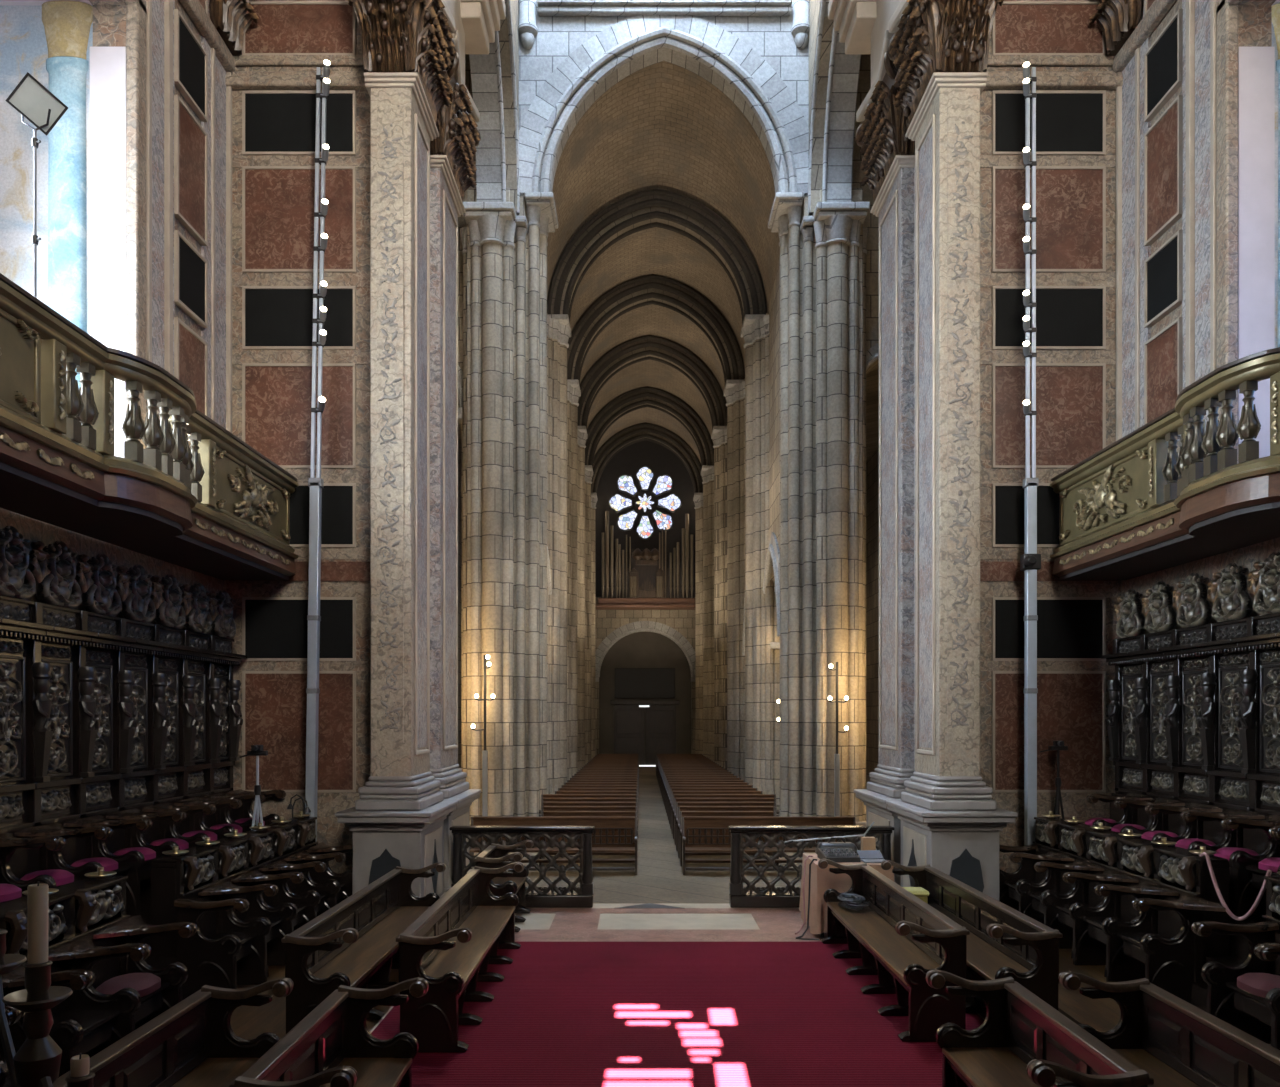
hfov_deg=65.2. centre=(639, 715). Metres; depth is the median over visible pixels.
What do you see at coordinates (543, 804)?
pew
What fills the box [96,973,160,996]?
seat cushion
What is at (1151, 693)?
panel
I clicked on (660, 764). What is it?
pew
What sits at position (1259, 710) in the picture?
panel
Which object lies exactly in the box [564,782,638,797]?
pew
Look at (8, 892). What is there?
seat cushion
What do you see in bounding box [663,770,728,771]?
pew
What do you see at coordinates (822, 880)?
tablecloth
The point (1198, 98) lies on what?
wall
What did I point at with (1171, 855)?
shelf
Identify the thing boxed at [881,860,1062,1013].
bench
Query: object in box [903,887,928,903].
box
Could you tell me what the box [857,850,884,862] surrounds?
book
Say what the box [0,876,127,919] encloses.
carved panel
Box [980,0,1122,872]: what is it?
wall
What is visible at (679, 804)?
pew
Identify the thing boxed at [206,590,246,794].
panel
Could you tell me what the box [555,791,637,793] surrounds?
pew
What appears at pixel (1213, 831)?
stall
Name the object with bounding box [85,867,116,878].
pan
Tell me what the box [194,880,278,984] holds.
stall
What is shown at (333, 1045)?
bench
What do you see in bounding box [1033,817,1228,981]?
desk
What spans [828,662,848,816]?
lamp post
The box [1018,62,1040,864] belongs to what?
mast
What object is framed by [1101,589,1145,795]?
panel
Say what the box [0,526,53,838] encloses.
panel
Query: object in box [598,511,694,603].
pipe organ
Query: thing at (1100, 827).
pan
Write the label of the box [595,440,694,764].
wall
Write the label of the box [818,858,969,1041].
bench
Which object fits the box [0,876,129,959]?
desk
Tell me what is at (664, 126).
vault
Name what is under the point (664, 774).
pew
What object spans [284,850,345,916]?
stall
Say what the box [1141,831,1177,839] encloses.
seat cushion
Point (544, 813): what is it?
pew
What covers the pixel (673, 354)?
transverse arch
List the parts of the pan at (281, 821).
dish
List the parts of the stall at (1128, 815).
divider moulding, seat, armrest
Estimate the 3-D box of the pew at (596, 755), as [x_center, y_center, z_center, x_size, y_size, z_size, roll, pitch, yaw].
[-1.075,2.348,47.623,2.070,1.000,0.755,0,0,0]
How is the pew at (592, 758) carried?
on the floor at (659, 879)
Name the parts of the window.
glass pane, glass pane, glass pane, hub pane, glass pane, glass pane, glass pane, glass pane, glass pane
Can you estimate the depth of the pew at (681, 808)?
20.42 m
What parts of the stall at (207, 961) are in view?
armrest, divider moulding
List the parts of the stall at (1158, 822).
divider moulding, seat, armrest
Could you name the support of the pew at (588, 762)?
on the floor at (659, 879)
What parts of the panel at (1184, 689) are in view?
cornice, carved panel, panel frame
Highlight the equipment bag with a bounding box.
[815,837,857,854]
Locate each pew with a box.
[469,817,637,874]
[539,794,637,813]
[539,798,637,816]
[539,811,637,865]
[541,802,637,811]
[541,806,637,815]
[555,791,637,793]
[558,788,637,790]
[561,785,637,787]
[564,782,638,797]
[567,780,638,795]
[570,778,638,791]
[572,776,638,789]
[574,774,638,786]
[576,772,638,784]
[578,770,638,800]
[580,769,638,769]
[582,767,638,768]
[584,766,638,766]
[585,764,638,765]
[587,763,638,763]
[588,762,638,762]
[589,761,638,761]
[591,759,638,760]
[592,758,638,759]
[593,757,638,757]
[595,756,637,756]
[596,755,638,755]
[597,754,638,754]
[656,754,701,754]
[656,755,702,755]
[657,757,707,779]
[658,756,704,756]
[658,758,707,759]
[658,759,710,783]
[659,761,712,761]
[659,762,714,786]
[660,763,716,763]
[660,764,718,790]
[661,766,720,766]
[661,767,722,794]
[662,769,725,797]
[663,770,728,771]
[663,772,730,802]
[664,774,733,805]
[665,776,737,808]
[666,778,740,812]
[667,780,744,815]
[668,782,748,819]
[669,785,752,823]
[670,788,757,828]
[671,791,762,831]
[672,794,778,838]
[674,798,778,844]
[676,802,775,850]
[678,806,775,858]
[680,811,778,865]
[682,817,860,874]
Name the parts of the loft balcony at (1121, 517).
panel frame, trophy panel, post, handrail, moulding, rail, post, post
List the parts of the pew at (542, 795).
rail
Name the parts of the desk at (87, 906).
rail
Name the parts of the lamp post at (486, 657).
post, post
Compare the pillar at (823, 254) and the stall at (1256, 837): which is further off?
the pillar at (823, 254)
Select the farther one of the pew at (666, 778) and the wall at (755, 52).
the pew at (666, 778)
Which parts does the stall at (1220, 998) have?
divider moulding, armrest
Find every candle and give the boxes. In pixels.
[27,881,48,963]
[70,1053,88,1076]
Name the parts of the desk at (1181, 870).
rail, panel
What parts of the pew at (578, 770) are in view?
rail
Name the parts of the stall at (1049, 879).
seat, divider moulding, seat, armrest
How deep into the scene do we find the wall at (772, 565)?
39.41 m
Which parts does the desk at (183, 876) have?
panel, rail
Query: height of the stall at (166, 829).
0.854 m
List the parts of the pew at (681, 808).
rail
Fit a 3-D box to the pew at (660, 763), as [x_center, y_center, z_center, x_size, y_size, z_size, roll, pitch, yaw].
[1.895,2.348,39.222,2.270,1.000,0.755,0,0,0]
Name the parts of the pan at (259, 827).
dish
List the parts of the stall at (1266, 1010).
seat, armrest, divider moulding, seat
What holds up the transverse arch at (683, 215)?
on the pillar at (558, 325)
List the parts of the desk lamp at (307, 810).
lamp shade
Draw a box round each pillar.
[460,188,557,825]
[547,314,570,793]
[567,380,580,779]
[577,426,587,771]
[585,465,592,763]
[591,493,596,759]
[693,493,702,754]
[701,465,713,761]
[711,426,726,769]
[723,379,744,779]
[740,313,779,812]
[768,188,869,825]
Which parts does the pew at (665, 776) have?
rail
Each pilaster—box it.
[335,0,504,897]
[828,0,1017,900]
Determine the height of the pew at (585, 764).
1.000 m
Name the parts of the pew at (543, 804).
rail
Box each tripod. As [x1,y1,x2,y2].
[240,745,267,829]
[1040,741,1067,818]
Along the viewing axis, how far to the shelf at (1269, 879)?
7.05 m
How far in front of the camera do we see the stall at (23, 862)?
7.81 m
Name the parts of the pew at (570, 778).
rail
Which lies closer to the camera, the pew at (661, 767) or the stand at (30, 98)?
the stand at (30, 98)
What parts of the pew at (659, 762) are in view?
rail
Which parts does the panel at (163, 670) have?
panel frame, carved panel, cornice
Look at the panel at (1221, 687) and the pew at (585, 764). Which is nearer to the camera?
the panel at (1221, 687)
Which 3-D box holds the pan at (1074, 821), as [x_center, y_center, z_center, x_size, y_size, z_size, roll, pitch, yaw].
[4.570,1.096,10.520,0.200,0.074,0.198,0,0,0]
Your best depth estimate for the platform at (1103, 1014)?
7.87 m
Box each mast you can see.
[305,60,330,841]
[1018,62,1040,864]
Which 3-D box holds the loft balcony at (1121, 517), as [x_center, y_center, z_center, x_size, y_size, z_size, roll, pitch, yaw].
[5.125,-2.178,8.140,1.090,1.185,7.080,0,0,0]
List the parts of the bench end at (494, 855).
rail, frame, armrest, moulding, seat, armrest, moulding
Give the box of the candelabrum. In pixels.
[0,929,94,1086]
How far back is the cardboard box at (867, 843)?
11.42 m
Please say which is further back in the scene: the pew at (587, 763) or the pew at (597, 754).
the pew at (597, 754)
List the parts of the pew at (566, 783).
rail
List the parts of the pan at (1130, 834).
dish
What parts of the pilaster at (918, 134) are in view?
impost cornice, pedestal cornice, pedestal panel, panel moulding, pedestal panel, panel moulding, pedestal cornice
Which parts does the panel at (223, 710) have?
panel frame, carved panel, cornice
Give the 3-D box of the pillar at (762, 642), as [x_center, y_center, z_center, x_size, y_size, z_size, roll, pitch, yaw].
[3.963,-4.485,30.100,1.852,14.670,2.485,0,0,0]
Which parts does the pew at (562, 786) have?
rail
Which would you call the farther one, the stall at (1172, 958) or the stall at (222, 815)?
the stall at (222, 815)
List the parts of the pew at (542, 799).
rail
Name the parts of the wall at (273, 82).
red panel, red panel, red panel, red panel, black panel, black panel, black panel, inlaid rail, inlaid rail, inlaid rail, inlaid rail, inlaid rail, inlaid rail, black panel, inlaid rail, inlaid rail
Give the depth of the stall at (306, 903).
9.85 m
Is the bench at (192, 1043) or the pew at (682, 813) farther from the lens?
the pew at (682, 813)
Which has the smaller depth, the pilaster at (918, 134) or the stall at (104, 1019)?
the stall at (104, 1019)
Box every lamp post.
[471,655,494,816]
[777,699,779,722]
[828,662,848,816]
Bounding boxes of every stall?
[0,832,65,903]
[0,960,94,1086]
[0,1003,23,1086]
[10,823,112,886]
[48,935,151,1057]
[61,815,152,917]
[90,916,196,1029]
[105,808,186,903]
[142,802,215,849]
[174,797,241,840]
[174,898,249,995]
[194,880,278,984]
[202,793,264,832]
[227,789,285,825]
[231,869,303,964]
[259,859,326,930]
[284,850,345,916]
[305,842,351,903]
[999,844,1036,910]
[1004,850,1073,923]
[1027,859,1103,948]
[1053,869,1138,964]
[1083,880,1178,981]
[1086,793,1151,829]
[1114,797,1184,837]
[1117,893,1225,1003]
[1145,802,1221,845]
[1180,808,1264,903]
[1191,920,1278,1043]
[1213,815,1279,918]
[1226,933,1279,1049]
[1246,826,1279,890]
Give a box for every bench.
[53,977,293,1086]
[229,977,428,1086]
[282,862,445,1033]
[396,862,523,1051]
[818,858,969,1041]
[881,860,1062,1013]
[925,969,1153,1086]
[1059,970,1279,1086]
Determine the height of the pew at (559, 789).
1.000 m
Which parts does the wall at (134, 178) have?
opening frame, red panel, red panel, black panel, black panel, red panel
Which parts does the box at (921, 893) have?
lid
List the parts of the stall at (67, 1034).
seat, divider moulding, armrest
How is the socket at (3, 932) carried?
attached to the candelabrum
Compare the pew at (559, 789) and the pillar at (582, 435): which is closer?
the pew at (559, 789)
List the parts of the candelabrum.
arm, stem, arm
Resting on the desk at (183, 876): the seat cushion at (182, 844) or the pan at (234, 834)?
the pan at (234, 834)
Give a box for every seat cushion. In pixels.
[0,884,21,901]
[21,869,73,885]
[70,857,117,870]
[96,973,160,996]
[114,847,155,859]
[150,838,188,849]
[182,831,216,840]
[210,824,241,832]
[235,818,264,825]
[1085,818,1115,825]
[1111,824,1145,832]
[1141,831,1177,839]
[1175,838,1215,848]
[1214,847,1258,860]
[1237,973,1279,997]
[1259,857,1279,871]
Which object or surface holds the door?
in the wall at (623, 638)
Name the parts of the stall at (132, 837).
seat, armrest, divider moulding, seat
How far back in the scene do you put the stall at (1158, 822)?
10.40 m
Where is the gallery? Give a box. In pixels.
[595,604,694,609]
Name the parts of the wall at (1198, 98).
red panel, red panel, red panel, black panel, black panel, opening frame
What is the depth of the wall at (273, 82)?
11.78 m
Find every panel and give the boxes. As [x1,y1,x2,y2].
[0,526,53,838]
[24,541,97,828]
[72,553,135,819]
[114,564,169,812]
[148,574,198,804]
[179,583,223,800]
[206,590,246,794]
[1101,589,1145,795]
[1128,581,1176,800]
[1158,573,1211,806]
[1192,563,1252,812]
[1231,552,1279,819]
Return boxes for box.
[861,837,875,849]
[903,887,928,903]
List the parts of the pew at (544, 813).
rail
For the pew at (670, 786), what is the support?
on the floor at (659, 879)
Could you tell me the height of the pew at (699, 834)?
1.000 m
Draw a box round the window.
[608,466,681,539]
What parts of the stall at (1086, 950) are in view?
seat, divider moulding, seat, armrest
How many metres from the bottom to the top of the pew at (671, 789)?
1.000 m
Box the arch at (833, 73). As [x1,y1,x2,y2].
[808,0,860,215]
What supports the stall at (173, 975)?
on the platform at (247, 1022)
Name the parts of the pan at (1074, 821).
dish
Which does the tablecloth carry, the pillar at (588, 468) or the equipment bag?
the equipment bag
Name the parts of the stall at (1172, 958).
seat, divider moulding, seat, armrest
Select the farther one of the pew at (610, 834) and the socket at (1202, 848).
the pew at (610, 834)
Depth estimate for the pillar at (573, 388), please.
35.57 m
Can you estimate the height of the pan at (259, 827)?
0.074 m
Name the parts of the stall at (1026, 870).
divider moulding, armrest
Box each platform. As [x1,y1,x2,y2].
[140,904,285,1039]
[1058,904,1270,1045]
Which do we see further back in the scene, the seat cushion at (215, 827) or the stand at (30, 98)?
the seat cushion at (215, 827)
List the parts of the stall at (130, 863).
seat, armrest, divider moulding, seat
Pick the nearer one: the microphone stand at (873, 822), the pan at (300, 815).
the pan at (300, 815)
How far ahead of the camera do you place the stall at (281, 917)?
9.19 m
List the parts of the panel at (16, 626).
carved panel, panel frame, cornice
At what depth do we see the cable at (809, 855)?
11.18 m
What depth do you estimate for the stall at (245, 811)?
11.68 m
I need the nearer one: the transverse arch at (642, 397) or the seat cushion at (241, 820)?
the seat cushion at (241, 820)
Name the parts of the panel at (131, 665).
panel frame, carved panel, cornice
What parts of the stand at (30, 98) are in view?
frame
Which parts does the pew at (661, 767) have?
rail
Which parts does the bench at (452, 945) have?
raised panel, armrest, rail, moulding, frame, raised panel, raised panel, raised panel, seat, raised panel, armrest, moulding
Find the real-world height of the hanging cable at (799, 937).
0.833 m
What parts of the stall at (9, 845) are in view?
divider moulding, armrest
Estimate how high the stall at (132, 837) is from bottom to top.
0.854 m
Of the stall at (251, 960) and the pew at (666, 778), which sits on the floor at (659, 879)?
the pew at (666, 778)
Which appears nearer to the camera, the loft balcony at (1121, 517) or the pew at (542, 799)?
the loft balcony at (1121, 517)
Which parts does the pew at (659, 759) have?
rail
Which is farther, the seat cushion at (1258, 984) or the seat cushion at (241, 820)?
the seat cushion at (241, 820)
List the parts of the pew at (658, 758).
rail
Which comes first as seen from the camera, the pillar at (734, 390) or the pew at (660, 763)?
the pillar at (734, 390)
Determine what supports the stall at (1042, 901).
on the platform at (1103, 1014)
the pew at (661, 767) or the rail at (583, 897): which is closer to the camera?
the rail at (583, 897)
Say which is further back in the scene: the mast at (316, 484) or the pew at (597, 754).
the pew at (597, 754)
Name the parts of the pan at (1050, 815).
dish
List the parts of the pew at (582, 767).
rail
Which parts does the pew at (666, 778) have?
rail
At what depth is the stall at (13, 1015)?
4.98 m
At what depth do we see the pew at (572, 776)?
30.93 m
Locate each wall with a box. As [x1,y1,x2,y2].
[0,0,258,634]
[225,0,369,872]
[458,54,878,771]
[458,398,551,767]
[518,0,809,196]
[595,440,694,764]
[742,263,878,784]
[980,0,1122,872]
[1089,0,1279,637]
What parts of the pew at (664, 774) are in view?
rail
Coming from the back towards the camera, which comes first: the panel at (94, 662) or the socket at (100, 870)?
the panel at (94, 662)
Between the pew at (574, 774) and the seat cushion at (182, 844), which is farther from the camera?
the pew at (574, 774)
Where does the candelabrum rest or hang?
on the floor at (649, 922)
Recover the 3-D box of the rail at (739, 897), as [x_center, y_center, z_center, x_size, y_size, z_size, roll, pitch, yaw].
[2.145,1.894,12.570,2.070,1.008,0.220,0,0,0]
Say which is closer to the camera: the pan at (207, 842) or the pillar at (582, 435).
the pan at (207, 842)
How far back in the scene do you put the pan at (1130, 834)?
9.30 m
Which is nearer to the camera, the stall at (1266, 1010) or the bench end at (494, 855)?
the stall at (1266, 1010)
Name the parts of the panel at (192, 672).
panel frame, carved panel, cornice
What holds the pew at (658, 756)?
on the floor at (659, 879)
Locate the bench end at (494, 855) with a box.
[474,840,532,931]
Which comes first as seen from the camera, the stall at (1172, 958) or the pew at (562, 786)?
the stall at (1172, 958)
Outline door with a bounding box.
[610,668,679,766]
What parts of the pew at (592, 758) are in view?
rail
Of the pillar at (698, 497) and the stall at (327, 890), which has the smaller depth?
the stall at (327, 890)
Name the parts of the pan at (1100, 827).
dish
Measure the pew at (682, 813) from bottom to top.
1.000 m
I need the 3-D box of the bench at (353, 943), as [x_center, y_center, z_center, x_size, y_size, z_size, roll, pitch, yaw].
[-2.276,1.942,8.670,0.569,0.881,3.320,0,0,0]
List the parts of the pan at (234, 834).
dish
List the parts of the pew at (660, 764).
rail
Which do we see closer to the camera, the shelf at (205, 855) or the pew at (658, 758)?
the shelf at (205, 855)
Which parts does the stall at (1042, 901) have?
seat, divider moulding, seat, armrest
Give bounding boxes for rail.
[449,826,594,907]
[728,826,894,907]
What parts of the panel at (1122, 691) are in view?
cornice, carved panel, panel frame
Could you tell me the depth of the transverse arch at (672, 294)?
35.35 m
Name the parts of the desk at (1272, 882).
rail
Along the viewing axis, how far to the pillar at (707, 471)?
47.38 m
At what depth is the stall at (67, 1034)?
5.63 m
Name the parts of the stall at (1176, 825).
divider moulding, seat, armrest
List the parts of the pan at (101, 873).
dish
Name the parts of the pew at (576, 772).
rail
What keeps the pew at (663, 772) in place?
on the floor at (659, 879)
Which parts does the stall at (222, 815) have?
seat, armrest, divider moulding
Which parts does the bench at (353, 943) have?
raised panel, armrest, moulding, raised panel, rail, frame, raised panel, raised panel, seat, raised panel, raised panel, armrest, moulding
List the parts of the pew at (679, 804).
rail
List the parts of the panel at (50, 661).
carved panel, panel frame, cornice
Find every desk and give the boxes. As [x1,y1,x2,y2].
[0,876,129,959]
[151,817,317,961]
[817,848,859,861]
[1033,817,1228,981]
[1262,876,1279,974]
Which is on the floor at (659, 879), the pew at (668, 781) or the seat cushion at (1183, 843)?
the pew at (668, 781)
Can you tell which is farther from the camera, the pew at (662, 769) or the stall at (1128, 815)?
the pew at (662, 769)
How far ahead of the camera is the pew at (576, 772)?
33.02 m
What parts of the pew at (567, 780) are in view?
rail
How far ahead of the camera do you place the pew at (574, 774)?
31.97 m
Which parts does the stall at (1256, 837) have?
armrest, divider moulding, seat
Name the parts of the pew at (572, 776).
rail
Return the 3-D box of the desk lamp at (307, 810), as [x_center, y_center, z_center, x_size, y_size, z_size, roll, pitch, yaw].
[-3.695,1.006,10.850,0.250,0.259,0.098,0,0,0]
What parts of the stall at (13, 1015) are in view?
divider moulding, armrest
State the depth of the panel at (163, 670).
10.02 m
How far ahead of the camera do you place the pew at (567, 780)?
28.80 m
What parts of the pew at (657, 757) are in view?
rail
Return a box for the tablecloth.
[799,853,893,933]
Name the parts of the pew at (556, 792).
rail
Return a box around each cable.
[795,855,812,934]
[796,859,818,939]
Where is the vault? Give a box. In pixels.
[547,61,779,462]
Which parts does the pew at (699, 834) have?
seat, rail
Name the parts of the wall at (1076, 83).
inlaid rail, inlaid rail, black panel, inlaid rail, inlaid rail, inlaid rail, inlaid rail, red panel, red panel, red panel, red panel, inlaid rail, black panel, black panel, black panel, inlaid rail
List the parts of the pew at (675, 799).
rail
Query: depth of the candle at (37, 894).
3.28 m
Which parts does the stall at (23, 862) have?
seat, armrest, seat, divider moulding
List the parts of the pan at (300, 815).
dish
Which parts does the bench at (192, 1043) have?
raised panel, rail, raised panel, frame, raised panel, seat, armrest, moulding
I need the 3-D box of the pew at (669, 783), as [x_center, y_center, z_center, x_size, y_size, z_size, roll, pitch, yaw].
[1.895,2.348,27.672,2.270,1.000,0.755,0,0,0]
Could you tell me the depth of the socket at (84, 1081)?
3.07 m
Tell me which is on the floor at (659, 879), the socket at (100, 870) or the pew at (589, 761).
the pew at (589, 761)
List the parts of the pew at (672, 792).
rail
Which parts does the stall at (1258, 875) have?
seat, armrest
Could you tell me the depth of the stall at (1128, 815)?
11.05 m
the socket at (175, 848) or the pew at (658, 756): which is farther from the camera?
the pew at (658, 756)
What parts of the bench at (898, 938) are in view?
moulding, armrest, cable coil, raised panel, raised panel, seat, raised panel, raised panel, frame, rail, moulding, raised panel, armrest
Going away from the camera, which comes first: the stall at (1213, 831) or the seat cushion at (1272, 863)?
the seat cushion at (1272, 863)
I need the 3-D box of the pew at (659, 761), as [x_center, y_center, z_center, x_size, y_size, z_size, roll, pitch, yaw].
[1.895,2.348,41.322,2.270,1.000,0.755,0,0,0]
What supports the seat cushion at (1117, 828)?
on the stall at (1158, 822)
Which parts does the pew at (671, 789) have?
rail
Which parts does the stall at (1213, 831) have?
divider moulding, seat, armrest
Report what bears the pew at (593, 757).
on the floor at (659, 879)
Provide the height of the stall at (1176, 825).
0.854 m
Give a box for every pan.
[22,888,58,894]
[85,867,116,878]
[162,846,188,855]
[195,837,219,845]
[224,829,246,837]
[249,823,269,830]
[272,816,291,823]
[293,811,309,817]
[1042,811,1060,817]
[1064,816,1084,823]
[1090,823,1111,830]
[1119,829,1141,837]
[1151,837,1176,845]
[1189,846,1216,855]
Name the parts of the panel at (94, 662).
carved panel, panel frame, cornice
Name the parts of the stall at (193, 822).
seat, armrest, divider moulding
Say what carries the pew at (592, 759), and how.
on the floor at (659, 879)
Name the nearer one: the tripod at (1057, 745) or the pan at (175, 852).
the pan at (175, 852)
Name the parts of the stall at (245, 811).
seat, armrest, divider moulding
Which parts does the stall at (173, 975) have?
seat, armrest, seat, divider moulding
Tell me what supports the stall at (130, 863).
on the platform at (247, 1022)
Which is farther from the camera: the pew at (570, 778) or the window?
the window
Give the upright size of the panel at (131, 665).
3.150 m
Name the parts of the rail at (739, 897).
post, rail, rail, post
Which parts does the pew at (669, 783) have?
rail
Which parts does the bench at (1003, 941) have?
armrest, raised panel, raised panel, raised panel, raised panel, frame, rail, seat, raised panel, moulding, armrest, raised panel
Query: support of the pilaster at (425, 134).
on the floor at (649, 922)
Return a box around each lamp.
[9,76,64,131]
[287,794,308,816]
[288,797,310,820]
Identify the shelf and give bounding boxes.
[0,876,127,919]
[151,817,316,867]
[1034,817,1228,867]
[1264,876,1279,882]
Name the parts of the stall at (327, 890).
seat, seat, armrest, divider moulding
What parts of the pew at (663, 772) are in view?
rail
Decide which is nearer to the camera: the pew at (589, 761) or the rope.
the rope
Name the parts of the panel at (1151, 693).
cornice, carved panel, panel frame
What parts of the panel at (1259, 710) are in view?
cornice, panel frame, carved panel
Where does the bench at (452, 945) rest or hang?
on the carpet
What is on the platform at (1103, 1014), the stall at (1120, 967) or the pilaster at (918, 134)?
the stall at (1120, 967)
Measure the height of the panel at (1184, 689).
3.150 m
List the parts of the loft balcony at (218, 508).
trophy panel, panel frame, post, post, rail, handrail, moulding, post, trophy panel, panel frame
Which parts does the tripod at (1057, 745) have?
leg, leg, leg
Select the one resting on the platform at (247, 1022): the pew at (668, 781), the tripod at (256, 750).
the tripod at (256, 750)
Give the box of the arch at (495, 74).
[469,0,519,215]
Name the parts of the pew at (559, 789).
rail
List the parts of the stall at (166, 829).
seat, armrest, divider moulding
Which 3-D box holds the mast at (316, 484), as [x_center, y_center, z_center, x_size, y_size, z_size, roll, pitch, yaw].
[-3.696,-2.858,11.431,0.389,9.149,0.298,0,0,0]
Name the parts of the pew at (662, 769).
rail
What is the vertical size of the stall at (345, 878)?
0.854 m
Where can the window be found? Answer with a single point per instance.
(617, 502)
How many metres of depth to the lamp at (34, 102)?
7.25 m
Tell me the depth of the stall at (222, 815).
11.04 m
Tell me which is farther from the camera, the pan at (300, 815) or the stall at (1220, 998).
the pan at (300, 815)
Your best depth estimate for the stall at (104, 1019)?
6.29 m
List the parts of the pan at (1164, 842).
dish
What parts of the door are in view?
panel, panel, overdoor panel, panel, panel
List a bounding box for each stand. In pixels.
[5,72,67,297]
[784,821,874,844]
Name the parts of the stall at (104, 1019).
seat, seat, armrest, divider moulding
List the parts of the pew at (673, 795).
rail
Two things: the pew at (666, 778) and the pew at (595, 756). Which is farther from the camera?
the pew at (595, 756)
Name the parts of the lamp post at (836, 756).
post, post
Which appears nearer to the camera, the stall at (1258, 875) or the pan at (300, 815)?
the stall at (1258, 875)
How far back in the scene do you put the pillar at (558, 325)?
29.47 m
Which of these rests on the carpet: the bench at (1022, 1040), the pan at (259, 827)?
the bench at (1022, 1040)
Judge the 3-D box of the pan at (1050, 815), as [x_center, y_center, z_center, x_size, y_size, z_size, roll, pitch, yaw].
[4.570,1.096,11.120,0.200,0.074,0.198,0,0,0]
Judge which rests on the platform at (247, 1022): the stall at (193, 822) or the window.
the stall at (193, 822)
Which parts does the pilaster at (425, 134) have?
pedestal cornice, panel moulding, pedestal panel, panel moulding, pedestal panel, pedestal cornice, impost cornice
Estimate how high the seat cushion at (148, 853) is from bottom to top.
0.091 m
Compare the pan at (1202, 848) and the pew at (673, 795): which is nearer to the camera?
the pan at (1202, 848)
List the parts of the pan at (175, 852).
dish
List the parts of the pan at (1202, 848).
dish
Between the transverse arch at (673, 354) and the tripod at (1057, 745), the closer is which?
the tripod at (1057, 745)
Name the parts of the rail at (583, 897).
post, rail, rail, post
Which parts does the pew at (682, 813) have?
rail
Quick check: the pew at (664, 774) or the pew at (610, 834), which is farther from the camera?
the pew at (664, 774)
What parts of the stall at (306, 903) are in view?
seat, seat, armrest, divider moulding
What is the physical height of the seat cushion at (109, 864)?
0.091 m
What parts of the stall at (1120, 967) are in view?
seat, divider moulding, seat, armrest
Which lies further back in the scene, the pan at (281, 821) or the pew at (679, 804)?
the pew at (679, 804)
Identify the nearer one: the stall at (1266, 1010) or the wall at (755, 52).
the stall at (1266, 1010)
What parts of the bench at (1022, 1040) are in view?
moulding, armrest, seat, raised panel, raised panel, frame, rail, armrest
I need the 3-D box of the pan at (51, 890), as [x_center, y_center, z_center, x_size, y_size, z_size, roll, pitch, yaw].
[-3.770,1.096,6.290,0.200,0.074,0.198,0,0,0]
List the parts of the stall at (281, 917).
seat, seat, armrest, divider moulding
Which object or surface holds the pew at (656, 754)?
on the floor at (659, 879)
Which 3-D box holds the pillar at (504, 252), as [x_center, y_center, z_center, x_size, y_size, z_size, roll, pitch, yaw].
[-3.263,-4.975,24.898,2.286,15.650,2.403,0,0,0]
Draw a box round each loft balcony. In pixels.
[0,273,298,579]
[1050,347,1279,579]
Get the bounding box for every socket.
[0,929,7,964]
[23,960,51,1001]
[65,1071,94,1086]
[97,867,104,874]
[173,846,177,852]
[1161,837,1166,842]
[1200,846,1205,852]
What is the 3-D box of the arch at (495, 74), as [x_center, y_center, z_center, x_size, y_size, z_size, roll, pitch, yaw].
[-3.417,-17.899,19.250,1.005,11.402,11.000,0,0,0]
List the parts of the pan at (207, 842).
dish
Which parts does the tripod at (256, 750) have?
leg, leg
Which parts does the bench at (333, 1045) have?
rail, armrest, raised panel, frame, raised panel, seat, armrest, moulding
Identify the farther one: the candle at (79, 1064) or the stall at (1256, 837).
the stall at (1256, 837)
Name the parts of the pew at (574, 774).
rail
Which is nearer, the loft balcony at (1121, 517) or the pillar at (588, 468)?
the loft balcony at (1121, 517)
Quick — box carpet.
[371,942,983,1086]
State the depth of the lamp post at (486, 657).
23.15 m
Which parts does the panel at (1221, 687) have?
cornice, carved panel, panel frame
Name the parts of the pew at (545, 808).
rail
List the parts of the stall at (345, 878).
seat, armrest, seat, divider moulding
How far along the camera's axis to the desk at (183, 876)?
8.53 m
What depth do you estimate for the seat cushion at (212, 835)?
10.05 m
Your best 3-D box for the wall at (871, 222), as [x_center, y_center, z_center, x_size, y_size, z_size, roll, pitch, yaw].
[0.400,-10.375,19.950,24.600,26.450,12.100,0,0,0]
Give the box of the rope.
[1199,852,1271,920]
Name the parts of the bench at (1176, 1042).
armrest, moulding, seat, raised panel, rail, frame, raised panel, raised panel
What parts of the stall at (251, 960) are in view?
seat, seat, armrest, divider moulding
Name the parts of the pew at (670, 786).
rail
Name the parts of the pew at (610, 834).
seat, rail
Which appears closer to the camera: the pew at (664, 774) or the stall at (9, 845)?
the stall at (9, 845)
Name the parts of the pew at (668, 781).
rail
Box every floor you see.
[366,903,985,1032]
[474,767,866,903]
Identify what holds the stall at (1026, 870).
on the platform at (1103, 1014)

